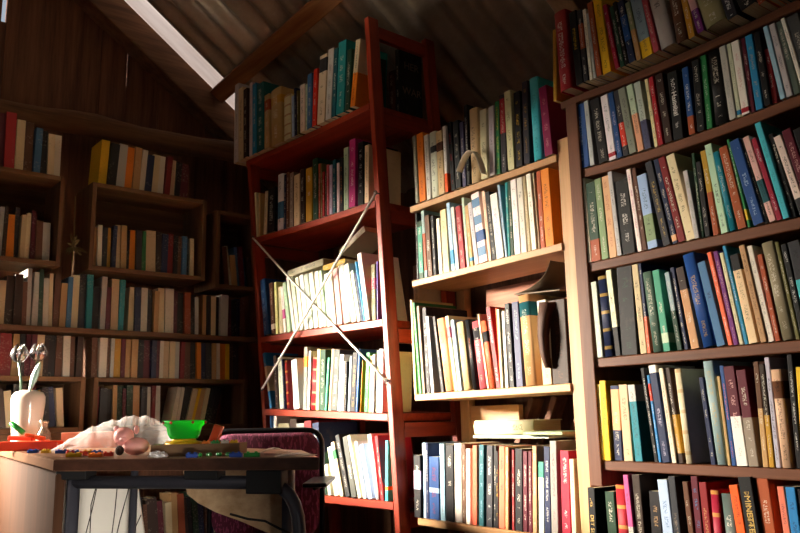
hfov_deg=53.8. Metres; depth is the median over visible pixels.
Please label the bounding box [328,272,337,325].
book
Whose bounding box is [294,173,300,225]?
book
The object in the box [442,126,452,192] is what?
book
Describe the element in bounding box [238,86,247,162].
book
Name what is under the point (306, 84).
book
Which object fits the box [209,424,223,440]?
brick
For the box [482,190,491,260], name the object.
book
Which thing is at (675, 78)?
book
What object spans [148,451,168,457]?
wrap
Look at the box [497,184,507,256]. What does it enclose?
book
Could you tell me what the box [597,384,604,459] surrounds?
book
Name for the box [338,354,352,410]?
book
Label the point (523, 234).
book
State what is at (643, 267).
book
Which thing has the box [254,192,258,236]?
book
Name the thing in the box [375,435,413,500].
book
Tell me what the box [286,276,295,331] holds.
book
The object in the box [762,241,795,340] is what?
book
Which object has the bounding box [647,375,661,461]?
book
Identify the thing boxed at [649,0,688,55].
book
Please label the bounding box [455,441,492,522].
book
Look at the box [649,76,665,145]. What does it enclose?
book
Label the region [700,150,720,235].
book
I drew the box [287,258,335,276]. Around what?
book
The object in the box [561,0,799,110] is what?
shelf
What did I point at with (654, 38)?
book
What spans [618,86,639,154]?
book
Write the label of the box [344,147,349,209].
book
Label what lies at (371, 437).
book
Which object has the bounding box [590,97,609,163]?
book
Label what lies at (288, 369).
book
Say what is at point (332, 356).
book
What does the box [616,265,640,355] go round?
book
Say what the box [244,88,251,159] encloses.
book
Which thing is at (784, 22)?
book
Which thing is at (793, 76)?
book
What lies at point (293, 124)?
book
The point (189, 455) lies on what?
brick
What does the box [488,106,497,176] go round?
book
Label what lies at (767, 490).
book
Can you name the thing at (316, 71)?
book
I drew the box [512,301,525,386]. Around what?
book
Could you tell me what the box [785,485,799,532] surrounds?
book
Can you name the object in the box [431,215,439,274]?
book
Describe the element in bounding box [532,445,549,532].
book
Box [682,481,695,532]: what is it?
book
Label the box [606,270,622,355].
book
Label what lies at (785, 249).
book
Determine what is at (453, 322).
book
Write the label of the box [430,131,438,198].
book
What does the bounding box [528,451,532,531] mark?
book
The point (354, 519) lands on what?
wall
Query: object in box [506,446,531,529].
book
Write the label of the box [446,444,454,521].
book
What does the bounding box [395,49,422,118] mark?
book
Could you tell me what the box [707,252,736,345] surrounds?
book
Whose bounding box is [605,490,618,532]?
book
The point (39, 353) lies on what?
tulip
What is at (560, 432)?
book
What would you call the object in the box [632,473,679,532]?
book
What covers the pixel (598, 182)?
book
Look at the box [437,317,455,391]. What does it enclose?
book
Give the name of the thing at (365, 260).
book
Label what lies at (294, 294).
book
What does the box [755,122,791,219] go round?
book
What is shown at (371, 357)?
book
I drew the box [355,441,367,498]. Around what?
book
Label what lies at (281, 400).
book
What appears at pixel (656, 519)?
book
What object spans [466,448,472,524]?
book
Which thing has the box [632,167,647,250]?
book
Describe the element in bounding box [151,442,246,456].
cardboard tray
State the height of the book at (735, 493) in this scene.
0.210 m
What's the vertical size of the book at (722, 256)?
0.189 m
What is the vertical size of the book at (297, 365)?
0.184 m
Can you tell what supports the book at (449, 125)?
on the bookcase at (460, 281)
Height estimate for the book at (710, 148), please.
0.195 m
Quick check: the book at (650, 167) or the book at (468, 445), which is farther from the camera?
the book at (468, 445)
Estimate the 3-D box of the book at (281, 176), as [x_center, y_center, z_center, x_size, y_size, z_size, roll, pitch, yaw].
[-0.414,-0.247,3.163,0.160,0.228,0.043,8,-14,-39]
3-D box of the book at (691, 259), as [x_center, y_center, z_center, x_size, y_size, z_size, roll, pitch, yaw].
[0.671,0.074,1.669,0.140,0.201,0.057,7,-14,-36]
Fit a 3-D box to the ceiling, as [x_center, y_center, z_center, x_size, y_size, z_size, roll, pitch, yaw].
[0.396,-1.526,1.936,2.412,1.704,4.635,8,-14,-39]
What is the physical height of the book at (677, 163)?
0.200 m
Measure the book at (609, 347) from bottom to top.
0.188 m
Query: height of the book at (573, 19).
0.194 m
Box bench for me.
[0,428,236,532]
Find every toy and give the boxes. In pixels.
[0,421,63,450]
[113,425,149,455]
[164,438,201,444]
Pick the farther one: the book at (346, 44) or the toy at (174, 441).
the book at (346, 44)
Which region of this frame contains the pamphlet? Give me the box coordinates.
[514,261,566,297]
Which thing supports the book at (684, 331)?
on the bookshelf at (783, 115)
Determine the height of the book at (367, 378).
0.192 m
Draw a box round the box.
[61,431,120,447]
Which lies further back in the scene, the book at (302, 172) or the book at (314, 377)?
the book at (302, 172)
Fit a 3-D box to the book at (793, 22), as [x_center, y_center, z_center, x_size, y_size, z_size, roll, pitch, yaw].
[0.810,-0.406,1.535,0.111,0.160,0.046,7,-14,-36]
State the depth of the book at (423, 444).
2.37 m
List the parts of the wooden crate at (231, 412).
panel, slat panel, panel, panel, panel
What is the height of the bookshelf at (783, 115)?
1.598 m
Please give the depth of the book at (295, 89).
3.06 m
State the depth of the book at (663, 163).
1.71 m
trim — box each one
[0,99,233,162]
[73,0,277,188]
[210,0,342,102]
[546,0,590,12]
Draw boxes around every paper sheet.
[260,447,293,452]
[278,452,316,455]
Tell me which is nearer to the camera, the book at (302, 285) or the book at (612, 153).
the book at (612, 153)
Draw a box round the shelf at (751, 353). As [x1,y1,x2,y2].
[596,340,799,368]
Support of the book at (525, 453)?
on the bookcase at (460, 281)
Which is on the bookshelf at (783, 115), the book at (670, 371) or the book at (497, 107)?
the book at (670, 371)
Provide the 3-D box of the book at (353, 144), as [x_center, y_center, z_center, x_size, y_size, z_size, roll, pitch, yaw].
[-0.102,-0.317,2.805,0.172,0.245,0.036,8,-13,-39]
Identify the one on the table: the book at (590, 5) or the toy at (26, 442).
the toy at (26, 442)
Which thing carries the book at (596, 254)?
on the bookshelf at (783, 115)
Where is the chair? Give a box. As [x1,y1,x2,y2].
[206,427,335,532]
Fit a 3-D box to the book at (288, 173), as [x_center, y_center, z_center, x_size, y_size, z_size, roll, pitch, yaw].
[-0.378,-0.251,3.122,0.157,0.225,0.021,8,-14,-39]
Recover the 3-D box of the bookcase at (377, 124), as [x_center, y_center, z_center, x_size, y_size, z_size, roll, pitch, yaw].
[-0.195,0.277,2.934,0.315,2.220,1.002,8,-14,-39]
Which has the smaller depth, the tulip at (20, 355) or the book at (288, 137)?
the tulip at (20, 355)
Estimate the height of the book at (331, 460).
0.164 m
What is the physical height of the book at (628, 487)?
0.218 m
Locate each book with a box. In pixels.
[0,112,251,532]
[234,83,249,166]
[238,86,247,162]
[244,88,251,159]
[249,82,256,157]
[252,83,260,155]
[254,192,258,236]
[257,81,278,153]
[258,193,264,235]
[260,278,286,335]
[263,352,297,408]
[264,191,267,234]
[265,93,274,150]
[267,187,277,233]
[269,282,276,334]
[270,416,273,427]
[271,86,293,147]
[273,355,303,408]
[274,282,283,333]
[274,416,312,427]
[278,173,285,230]
[278,286,283,333]
[278,357,303,408]
[278,423,289,427]
[280,286,287,332]
[281,359,293,408]
[283,282,292,332]
[284,94,296,141]
[284,174,286,228]
[285,360,293,408]
[286,172,291,228]
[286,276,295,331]
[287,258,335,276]
[289,172,298,227]
[290,418,336,426]
[291,276,299,330]
[291,359,303,409]
[292,95,298,137]
[294,87,300,136]
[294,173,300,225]
[295,277,303,330]
[296,423,304,426]
[297,90,304,135]
[299,274,309,329]
[300,83,309,133]
[300,168,305,223]
[303,347,337,409]
[304,273,313,329]
[304,420,350,434]
[306,84,311,131]
[306,167,312,222]
[307,73,317,130]
[307,351,316,409]
[309,272,319,328]
[311,357,316,409]
[312,68,321,127]
[312,421,357,451]
[313,157,332,219]
[314,271,324,327]
[316,349,328,409]
[317,53,329,125]
[318,163,320,218]
[319,270,328,326]
[319,350,331,409]
[321,163,327,217]
[322,171,325,216]
[323,258,357,271]
[324,273,331,326]
[325,47,335,121]
[325,171,326,215]
[325,357,330,410]
[325,452,329,494]
[325,464,333,495]
[326,164,328,215]
[327,446,339,495]
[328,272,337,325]
[328,349,342,410]
[329,165,332,214]
[331,47,340,118]
[331,349,356,410]
[331,441,345,496]
[333,159,339,213]
[333,267,344,324]
[335,433,371,496]
[336,39,386,116]
[337,163,339,212]
[338,226,377,257]
[338,263,351,323]
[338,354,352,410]
[340,157,343,211]
[342,361,344,410]
[343,435,357,497]
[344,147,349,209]
[344,263,358,322]
[344,361,349,411]
[345,48,385,112]
[347,356,352,411]
[347,434,367,498]
[349,138,392,207]
[350,39,368,108]
[350,270,360,321]
[350,352,357,411]
[354,272,363,321]
[355,262,365,321]
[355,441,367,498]
[356,349,379,411]
[357,252,406,320]
[358,141,397,205]
[359,360,365,411]
[360,443,375,498]
[364,144,400,204]
[364,353,376,411]
[368,433,388,499]
[369,356,372,411]
[371,264,376,320]
[371,354,376,412]
[375,351,412,411]
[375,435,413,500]
[376,261,381,319]
[378,349,387,412]
[385,440,392,500]
[389,70,395,110]
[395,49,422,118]
[410,300,452,393]
[412,302,455,393]
[413,135,419,203]
[413,265,440,301]
[414,454,422,517]
[415,213,420,279]
[416,132,429,202]
[417,220,424,278]
[417,306,460,393]
[421,210,439,277]
[422,307,466,392]
[422,441,462,517]
[424,134,432,199]
[424,214,439,276]
[425,442,464,518]
[426,316,441,392]
[429,456,440,519]
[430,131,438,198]
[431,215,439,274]
[432,316,445,391]
[436,130,447,195]
[436,218,443,273]
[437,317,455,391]
[439,443,454,520]
[440,209,450,272]
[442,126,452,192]
[445,316,477,390]
[446,202,461,270]
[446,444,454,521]
[447,122,458,190]
[451,207,459,269]
[451,319,464,390]
[453,120,463,188]
[455,205,466,268]
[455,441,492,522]
[456,321,472,390]
[459,121,467,186]
[461,197,471,266]
[462,442,502,523]
[463,104,474,185]
[465,205,474,265]
[465,319,479,389]
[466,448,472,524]
[468,202,479,264]
[469,107,483,183]
[471,191,488,263]
[472,320,486,389]
[473,435,575,438]
[473,445,478,524]
[474,419,561,434]
[478,314,489,388]
[479,443,515,525]
[480,108,491,179]
[481,320,497,388]
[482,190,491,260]
[485,191,496,260]
[486,306,501,387]
[486,443,526,527]
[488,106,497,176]
[490,192,504,258]
[494,444,524,527]
[495,101,502,174]
[495,308,504,383]
[496,451,498,527]
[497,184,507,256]
[497,309,504,387]
[499,94,508,172]
[499,444,542,528]
[501,311,509,387]
[504,90,516,170]
[504,303,516,387]
[505,182,510,255]
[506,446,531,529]
[508,181,514,255]
[510,179,521,254]
[510,447,531,529]
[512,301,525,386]
[512,450,515,529]
[513,90,525,167]
[515,448,531,530]
[517,177,527,252]
[518,294,566,385]
[522,80,533,164]
[522,176,531,250]
[523,430,574,434]
[523,450,532,531]
[526,173,537,249]
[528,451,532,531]
[530,76,552,161]
[532,173,540,248]
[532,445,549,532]
[536,171,545,247]
[537,298,571,383]
[537,299,553,384]
[538,461,544,532]
[539,85,566,156]
[541,168,562,246]
[544,446,551,532]
[550,439,575,532]
[553,29,571,103]
[554,9,588,96]
[560,449,576,532]
[569,10,596,89]
[569,458,581,532]
[577,9,601,86]
[578,103,591,168]
[582,9,605,84]
[583,178,593,262]
[584,100,599,166]
[586,13,609,83]
[586,181,601,261]
[587,1,614,81]
[587,485,615,532]
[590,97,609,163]
[591,281,605,357]
[593,0,628,79]
[594,178,610,259]
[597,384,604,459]
[598,275,616,356]
[600,94,617,161]
[600,380,639,459]
[602,175,619,257]
[603,4,632,74]
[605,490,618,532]
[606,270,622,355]
[608,91,624,158]
[608,171,626,255]
[610,5,637,72]
[610,385,624,460]
[612,1,642,70]
[614,90,631,156]
[615,178,638,255]
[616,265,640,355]
[616,484,628,532]
[617,0,649,68]
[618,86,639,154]
[619,384,642,460]
[623,473,640,532]
[625,1,654,65]
[626,84,646,152]
[626,168,642,251]
[628,385,653,460]
[630,0,666,63]
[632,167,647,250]
[632,264,649,353]
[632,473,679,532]
[634,81,654,150]
[637,173,663,249]
[638,263,669,352]
[641,368,658,461]
[642,0,673,58]
[643,271,663,352]
[645,78,659,147]
[645,160,672,246]
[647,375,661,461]
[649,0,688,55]
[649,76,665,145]
[649,365,694,462]
[649,490,662,532]
[652,269,677,351]
[654,158,679,244]
[655,73,674,143]
[657,478,673,532]
[658,156,688,242]
[659,368,677,462]
[665,272,683,350]
[665,367,701,462]
[666,153,697,240]
[667,70,689,140]
[668,475,695,532]
[669,0,700,49]
[670,267,692,349]
[675,369,710,463]
[676,266,705,349]
[681,0,709,43]
[682,66,698,135]
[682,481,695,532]
[683,170,702,238]
[683,252,716,347]
[688,0,718,39]
[691,153,706,237]
[691,475,733,532]
[692,59,706,132]
[696,161,713,236]
[697,0,738,35]
[697,261,728,346]
[699,377,717,464]
[699,478,738,532]
[700,54,715,129]
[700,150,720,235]
[703,360,750,464]
[705,143,730,233]
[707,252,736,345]
[708,49,730,126]
[710,488,729,532]
[713,151,738,231]
[713,251,739,345]
[717,376,731,465]
[719,45,738,120]
[719,145,747,229]
[719,252,745,344]
[720,366,736,465]
[721,0,755,26]
[721,492,736,532]
[723,246,749,344]
[724,366,753,465]
[727,43,743,117]
[727,139,755,227]
[729,138,766,226]
[729,484,746,532]
[730,253,760,343]
[731,40,751,115]
[736,369,762,465]
[737,0,770,18]
[738,477,762,532]
[739,244,771,342]
[741,37,756,112]
[741,139,770,223]
[743,135,779,222]
[745,34,766,110]
[746,245,775,342]
[751,137,784,221]
[753,361,769,466]
[754,31,772,106]
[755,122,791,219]
[756,478,799,532]
[757,0,779,11]
[757,254,783,341]
[759,364,775,467]
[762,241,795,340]
[763,25,787,100]
[764,49,781,104]
[764,357,787,467]
[769,0,786,6]
[769,23,794,98]
[769,133,799,218]
[771,369,796,467]
[774,134,799,213]
[775,242,799,339]
[776,20,799,95]
[777,484,799,532]
[780,0,791,3]
[781,17,799,82]
[781,244,799,330]
[782,128,799,184]
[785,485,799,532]
[786,12,799,63]
[787,355,799,467]
[788,240,799,297]
[793,127,799,150]
[796,367,799,418]
[797,489,799,507]
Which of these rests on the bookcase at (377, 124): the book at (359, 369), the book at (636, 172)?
the book at (359, 369)
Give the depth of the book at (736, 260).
1.55 m
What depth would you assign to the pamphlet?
2.11 m
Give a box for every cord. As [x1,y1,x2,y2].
[251,236,388,383]
[260,190,379,390]
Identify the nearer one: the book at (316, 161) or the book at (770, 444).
the book at (770, 444)
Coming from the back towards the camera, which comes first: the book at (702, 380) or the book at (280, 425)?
the book at (280, 425)
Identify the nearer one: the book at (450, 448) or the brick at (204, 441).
the brick at (204, 441)
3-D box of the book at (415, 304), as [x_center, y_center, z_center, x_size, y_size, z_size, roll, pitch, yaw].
[0.121,0.261,2.506,0.175,0.286,0.036,7,-14,-37]
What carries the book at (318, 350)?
on the bookcase at (377, 124)
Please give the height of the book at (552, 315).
0.213 m
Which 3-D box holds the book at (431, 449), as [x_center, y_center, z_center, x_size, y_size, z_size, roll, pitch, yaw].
[0.141,0.647,2.399,0.152,0.218,0.013,7,-13,-37]
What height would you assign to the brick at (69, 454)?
0.010 m
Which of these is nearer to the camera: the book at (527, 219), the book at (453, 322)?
the book at (527, 219)
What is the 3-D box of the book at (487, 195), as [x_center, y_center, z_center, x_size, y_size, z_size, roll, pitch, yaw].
[0.313,-0.110,2.284,0.142,0.203,0.035,7,-14,-37]
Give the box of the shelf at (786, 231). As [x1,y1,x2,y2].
[589,217,799,273]
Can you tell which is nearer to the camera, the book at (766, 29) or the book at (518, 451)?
the book at (766, 29)
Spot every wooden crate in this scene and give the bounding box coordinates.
[0,376,85,433]
[83,377,246,431]
[194,210,254,297]
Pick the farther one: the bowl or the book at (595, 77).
the book at (595, 77)
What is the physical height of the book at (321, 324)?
0.209 m
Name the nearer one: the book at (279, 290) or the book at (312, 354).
the book at (312, 354)
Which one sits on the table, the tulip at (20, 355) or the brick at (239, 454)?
the brick at (239, 454)
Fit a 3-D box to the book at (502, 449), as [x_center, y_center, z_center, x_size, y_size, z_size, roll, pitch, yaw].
[0.331,0.597,2.153,0.150,0.215,0.035,7,-14,-37]
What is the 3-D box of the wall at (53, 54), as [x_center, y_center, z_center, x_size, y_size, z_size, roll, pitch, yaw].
[-2.041,-0.315,2.994,4.320,3.483,0.043,8,-14,-39]
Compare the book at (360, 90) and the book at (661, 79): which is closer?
the book at (661, 79)
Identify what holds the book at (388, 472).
on the bookcase at (377, 124)
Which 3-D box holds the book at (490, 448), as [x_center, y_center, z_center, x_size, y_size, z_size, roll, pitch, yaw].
[0.303,0.603,2.188,0.151,0.216,0.038,7,-14,-37]
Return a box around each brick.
[27,449,38,452]
[41,449,50,452]
[55,449,67,453]
[65,452,82,456]
[88,452,103,456]
[103,451,113,455]
[186,452,197,457]
[202,440,210,443]
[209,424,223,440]
[211,440,219,443]
[229,452,242,456]
[244,451,259,456]
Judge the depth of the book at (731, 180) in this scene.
1.59 m
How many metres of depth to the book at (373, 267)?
2.60 m
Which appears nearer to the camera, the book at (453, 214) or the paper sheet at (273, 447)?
the paper sheet at (273, 447)
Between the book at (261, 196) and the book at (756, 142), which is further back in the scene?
the book at (261, 196)
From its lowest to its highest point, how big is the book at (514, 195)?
0.213 m
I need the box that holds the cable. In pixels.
[230,513,290,532]
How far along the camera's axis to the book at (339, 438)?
2.62 m
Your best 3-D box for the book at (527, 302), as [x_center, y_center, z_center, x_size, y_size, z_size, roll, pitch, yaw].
[0.402,0.202,2.141,0.169,0.243,0.052,7,-14,-37]
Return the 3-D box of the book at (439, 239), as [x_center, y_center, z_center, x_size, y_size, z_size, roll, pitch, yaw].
[0.168,-0.057,2.450,0.122,0.175,0.022,7,-14,-37]
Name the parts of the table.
leg, leg, frame rail, plywood panel, leg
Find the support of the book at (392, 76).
on the bookcase at (377, 124)
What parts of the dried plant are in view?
stem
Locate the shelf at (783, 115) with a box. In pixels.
[583,95,799,179]
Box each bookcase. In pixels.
[246,16,464,532]
[410,137,595,532]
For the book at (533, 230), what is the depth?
2.12 m
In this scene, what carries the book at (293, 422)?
on the bookcase at (377, 124)
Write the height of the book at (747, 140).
0.184 m
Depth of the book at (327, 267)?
2.83 m
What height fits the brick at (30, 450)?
0.010 m
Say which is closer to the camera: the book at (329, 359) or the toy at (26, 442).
the toy at (26, 442)
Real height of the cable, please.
0.074 m
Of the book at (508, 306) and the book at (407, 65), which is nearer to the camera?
the book at (508, 306)
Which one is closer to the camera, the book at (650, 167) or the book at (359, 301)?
the book at (650, 167)
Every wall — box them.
[0,0,334,532]
[334,187,573,532]
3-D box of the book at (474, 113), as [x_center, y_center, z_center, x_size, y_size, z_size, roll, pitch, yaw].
[0.280,-0.349,2.371,0.160,0.229,0.036,7,-13,-37]
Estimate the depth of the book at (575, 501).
1.91 m
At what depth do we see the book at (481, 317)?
2.22 m
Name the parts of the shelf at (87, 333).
shelf, post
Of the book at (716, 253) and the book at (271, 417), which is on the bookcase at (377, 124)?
the book at (271, 417)
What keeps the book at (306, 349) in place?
on the bookcase at (377, 124)
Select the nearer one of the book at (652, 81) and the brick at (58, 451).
the book at (652, 81)
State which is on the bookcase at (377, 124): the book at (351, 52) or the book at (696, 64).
the book at (351, 52)
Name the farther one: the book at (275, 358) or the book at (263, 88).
the book at (263, 88)
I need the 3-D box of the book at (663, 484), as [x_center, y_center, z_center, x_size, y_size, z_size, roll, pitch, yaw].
[0.615,0.558,1.679,0.148,0.213,0.033,7,-14,-36]
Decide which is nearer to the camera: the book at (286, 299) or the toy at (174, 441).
the toy at (174, 441)
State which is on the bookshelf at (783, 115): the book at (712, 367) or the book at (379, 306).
the book at (712, 367)
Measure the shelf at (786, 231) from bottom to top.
0.022 m
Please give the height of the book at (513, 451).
0.205 m
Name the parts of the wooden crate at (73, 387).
slat panel, panel, panel, panel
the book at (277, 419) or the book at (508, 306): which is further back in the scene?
the book at (277, 419)
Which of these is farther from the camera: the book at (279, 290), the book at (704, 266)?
the book at (279, 290)
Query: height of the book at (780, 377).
0.180 m
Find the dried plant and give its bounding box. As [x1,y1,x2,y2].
[65,196,87,261]
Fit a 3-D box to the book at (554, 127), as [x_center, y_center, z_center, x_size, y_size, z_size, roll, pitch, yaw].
[0.441,-0.382,2.139,0.137,0.196,0.036,7,-14,-37]
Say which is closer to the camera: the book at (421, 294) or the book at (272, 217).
the book at (421, 294)
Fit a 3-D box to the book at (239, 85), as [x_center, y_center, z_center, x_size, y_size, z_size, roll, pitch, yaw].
[-0.631,-0.613,3.495,0.210,0.361,0.035,8,-15,-39]
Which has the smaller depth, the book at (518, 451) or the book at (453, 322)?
the book at (518, 451)
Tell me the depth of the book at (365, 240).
2.73 m
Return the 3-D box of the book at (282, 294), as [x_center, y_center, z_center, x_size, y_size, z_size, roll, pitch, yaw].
[-0.398,0.171,3.046,0.127,0.181,0.043,8,-14,-39]
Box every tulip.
[10,344,28,389]
[29,343,47,391]
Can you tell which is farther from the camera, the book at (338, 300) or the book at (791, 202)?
the book at (338, 300)
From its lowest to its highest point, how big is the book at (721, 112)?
0.163 m
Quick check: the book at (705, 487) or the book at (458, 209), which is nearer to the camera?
the book at (705, 487)
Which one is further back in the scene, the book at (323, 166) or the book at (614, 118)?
the book at (323, 166)
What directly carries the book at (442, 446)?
on the bookcase at (460, 281)
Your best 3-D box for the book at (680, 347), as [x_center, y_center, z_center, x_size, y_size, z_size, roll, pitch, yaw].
[0.628,0.099,1.710,0.118,0.169,0.027,7,-14,-36]
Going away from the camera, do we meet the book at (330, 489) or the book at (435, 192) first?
the book at (435, 192)
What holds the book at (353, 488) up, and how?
on the bookcase at (377, 124)
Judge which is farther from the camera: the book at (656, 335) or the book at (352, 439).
the book at (352, 439)
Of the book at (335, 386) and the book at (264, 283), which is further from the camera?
the book at (264, 283)
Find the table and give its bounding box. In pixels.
[0,445,319,532]
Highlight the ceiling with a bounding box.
[147,0,630,192]
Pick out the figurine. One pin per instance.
(464, 158)
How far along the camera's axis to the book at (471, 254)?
2.32 m
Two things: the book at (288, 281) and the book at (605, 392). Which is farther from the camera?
the book at (288, 281)
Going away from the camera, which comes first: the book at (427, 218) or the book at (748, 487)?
the book at (748, 487)
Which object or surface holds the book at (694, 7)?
on the bookshelf at (783, 115)
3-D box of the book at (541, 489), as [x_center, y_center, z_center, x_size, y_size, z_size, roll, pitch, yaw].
[0.406,0.593,2.040,0.124,0.177,0.031,7,-14,-37]
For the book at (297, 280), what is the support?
on the bookcase at (377, 124)
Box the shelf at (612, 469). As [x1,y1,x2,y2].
[603,460,799,480]
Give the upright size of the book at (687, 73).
0.154 m
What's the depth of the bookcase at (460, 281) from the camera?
2.22 m
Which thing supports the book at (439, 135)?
on the bookcase at (460, 281)
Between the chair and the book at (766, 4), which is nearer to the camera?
the book at (766, 4)
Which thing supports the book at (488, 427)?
on the book at (474, 436)
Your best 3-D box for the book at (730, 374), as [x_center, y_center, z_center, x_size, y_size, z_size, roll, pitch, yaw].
[0.707,0.296,1.576,0.134,0.192,0.031,7,-14,-36]
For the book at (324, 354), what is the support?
on the bookcase at (377, 124)
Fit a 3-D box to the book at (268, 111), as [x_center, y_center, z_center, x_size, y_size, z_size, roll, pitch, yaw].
[-0.482,-0.584,3.279,0.165,0.236,0.037,8,-16,-39]
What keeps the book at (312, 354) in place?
on the bookcase at (377, 124)
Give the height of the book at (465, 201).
0.215 m
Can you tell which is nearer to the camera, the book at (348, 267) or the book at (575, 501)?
the book at (575, 501)
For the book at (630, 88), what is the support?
on the bookshelf at (783, 115)
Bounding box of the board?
[62,480,144,532]
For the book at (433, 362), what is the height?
0.234 m
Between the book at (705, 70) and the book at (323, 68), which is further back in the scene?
the book at (323, 68)
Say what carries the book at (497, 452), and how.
on the bookcase at (460, 281)
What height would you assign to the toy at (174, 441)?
0.014 m
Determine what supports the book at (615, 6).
on the bookshelf at (783, 115)
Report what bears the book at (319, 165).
on the bookcase at (377, 124)
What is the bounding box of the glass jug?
[36,420,50,440]
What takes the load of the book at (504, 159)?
on the bookcase at (460, 281)
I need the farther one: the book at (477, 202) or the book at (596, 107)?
the book at (477, 202)
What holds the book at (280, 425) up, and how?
on the bookcase at (377, 124)
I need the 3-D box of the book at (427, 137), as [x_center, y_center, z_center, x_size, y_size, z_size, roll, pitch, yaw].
[0.145,-0.307,2.535,0.150,0.214,0.028,7,-14,-37]
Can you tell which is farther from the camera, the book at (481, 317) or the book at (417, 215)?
the book at (417, 215)
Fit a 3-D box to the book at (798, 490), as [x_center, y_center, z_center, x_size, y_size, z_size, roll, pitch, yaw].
[0.787,0.512,1.448,0.146,0.208,0.015,7,-14,-36]
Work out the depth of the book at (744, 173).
1.56 m
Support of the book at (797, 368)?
on the bookshelf at (783, 115)
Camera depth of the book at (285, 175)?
3.09 m
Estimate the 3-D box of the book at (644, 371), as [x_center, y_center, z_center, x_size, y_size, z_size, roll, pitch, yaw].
[0.594,0.326,1.744,0.140,0.201,0.027,7,-14,-36]
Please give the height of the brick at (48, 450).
0.010 m
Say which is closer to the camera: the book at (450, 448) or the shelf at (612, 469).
the shelf at (612, 469)
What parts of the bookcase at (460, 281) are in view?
post, shelf, shelf, shelf, shelf, cross rail, panel, post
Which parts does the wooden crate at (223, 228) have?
panel, slat panel, panel, panel, panel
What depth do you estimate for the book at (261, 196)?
3.23 m
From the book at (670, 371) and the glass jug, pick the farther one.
the glass jug
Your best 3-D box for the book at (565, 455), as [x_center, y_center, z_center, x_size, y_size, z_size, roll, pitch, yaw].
[0.463,0.565,1.982,0.144,0.207,0.036,7,-14,-37]
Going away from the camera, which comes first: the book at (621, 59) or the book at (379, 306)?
the book at (621, 59)
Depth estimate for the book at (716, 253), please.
1.58 m
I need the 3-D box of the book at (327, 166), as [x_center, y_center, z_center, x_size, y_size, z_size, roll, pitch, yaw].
[-0.212,-0.271,2.899,0.133,0.190,0.013,8,-14,-39]
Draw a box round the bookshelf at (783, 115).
[561,0,799,486]
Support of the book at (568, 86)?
on the bookshelf at (783, 115)
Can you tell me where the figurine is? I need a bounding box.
[456,150,486,174]
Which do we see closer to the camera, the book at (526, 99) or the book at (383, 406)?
the book at (526, 99)
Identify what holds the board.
on the floor
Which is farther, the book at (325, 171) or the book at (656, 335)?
the book at (325, 171)
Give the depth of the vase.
2.49 m
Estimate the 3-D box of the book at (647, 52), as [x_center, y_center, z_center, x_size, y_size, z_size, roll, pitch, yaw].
[0.586,-0.537,1.800,0.115,0.167,0.048,7,-14,-36]
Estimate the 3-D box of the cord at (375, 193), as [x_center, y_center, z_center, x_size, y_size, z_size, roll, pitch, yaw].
[-0.300,0.114,2.823,0.022,0.627,0.735,8,-14,-39]
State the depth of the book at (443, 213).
2.40 m
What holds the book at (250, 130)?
on the bookcase at (377, 124)
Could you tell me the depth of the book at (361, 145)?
2.72 m
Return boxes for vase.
[10,390,45,440]
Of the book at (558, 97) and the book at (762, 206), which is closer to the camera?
the book at (762, 206)
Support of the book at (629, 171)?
on the bookshelf at (783, 115)
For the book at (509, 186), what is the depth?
2.19 m
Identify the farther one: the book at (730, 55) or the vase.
the vase
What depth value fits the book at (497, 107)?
2.24 m
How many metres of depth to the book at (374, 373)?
2.53 m
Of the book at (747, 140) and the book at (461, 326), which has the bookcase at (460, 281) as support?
the book at (461, 326)
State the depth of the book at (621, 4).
1.79 m
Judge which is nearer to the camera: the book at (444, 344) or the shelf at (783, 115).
the shelf at (783, 115)
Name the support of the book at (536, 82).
on the bookcase at (460, 281)
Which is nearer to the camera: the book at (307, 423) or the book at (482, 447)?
the book at (482, 447)
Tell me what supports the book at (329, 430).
on the bookcase at (377, 124)
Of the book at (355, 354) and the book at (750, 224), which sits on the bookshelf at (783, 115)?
the book at (750, 224)
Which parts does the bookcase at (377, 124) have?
post, rail, rail, rail, post, shelf, shelf, shelf, shelf, shelf, post, rail, rail, rail, rail, rail, rail, post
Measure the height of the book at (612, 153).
0.166 m
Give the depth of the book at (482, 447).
2.17 m
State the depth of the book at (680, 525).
1.63 m
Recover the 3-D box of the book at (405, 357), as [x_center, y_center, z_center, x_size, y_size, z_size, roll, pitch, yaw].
[-0.019,0.375,2.570,0.137,0.197,0.032,8,-14,-39]
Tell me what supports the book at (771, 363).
on the bookshelf at (783, 115)
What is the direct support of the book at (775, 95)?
on the bookshelf at (783, 115)
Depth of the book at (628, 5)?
1.78 m
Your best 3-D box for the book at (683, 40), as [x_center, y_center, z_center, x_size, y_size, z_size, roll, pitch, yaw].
[0.635,-0.529,1.718,0.105,0.120,0.037,7,-14,-36]
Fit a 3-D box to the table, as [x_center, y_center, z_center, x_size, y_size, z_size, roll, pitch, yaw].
[-0.739,0.855,2.010,0.519,0.753,1.791,7,-14,-36]
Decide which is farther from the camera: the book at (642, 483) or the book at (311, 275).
the book at (311, 275)
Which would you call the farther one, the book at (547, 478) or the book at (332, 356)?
the book at (332, 356)
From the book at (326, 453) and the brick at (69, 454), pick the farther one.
the book at (326, 453)
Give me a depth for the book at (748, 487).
1.50 m
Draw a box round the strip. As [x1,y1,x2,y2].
[124,0,234,109]
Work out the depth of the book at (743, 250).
1.53 m
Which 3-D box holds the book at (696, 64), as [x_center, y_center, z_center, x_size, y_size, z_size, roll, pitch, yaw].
[0.678,-0.359,1.709,0.111,0.159,0.018,7,-13,-36]
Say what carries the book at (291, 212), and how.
on the bookcase at (377, 124)
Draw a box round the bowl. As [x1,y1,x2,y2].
[162,420,205,438]

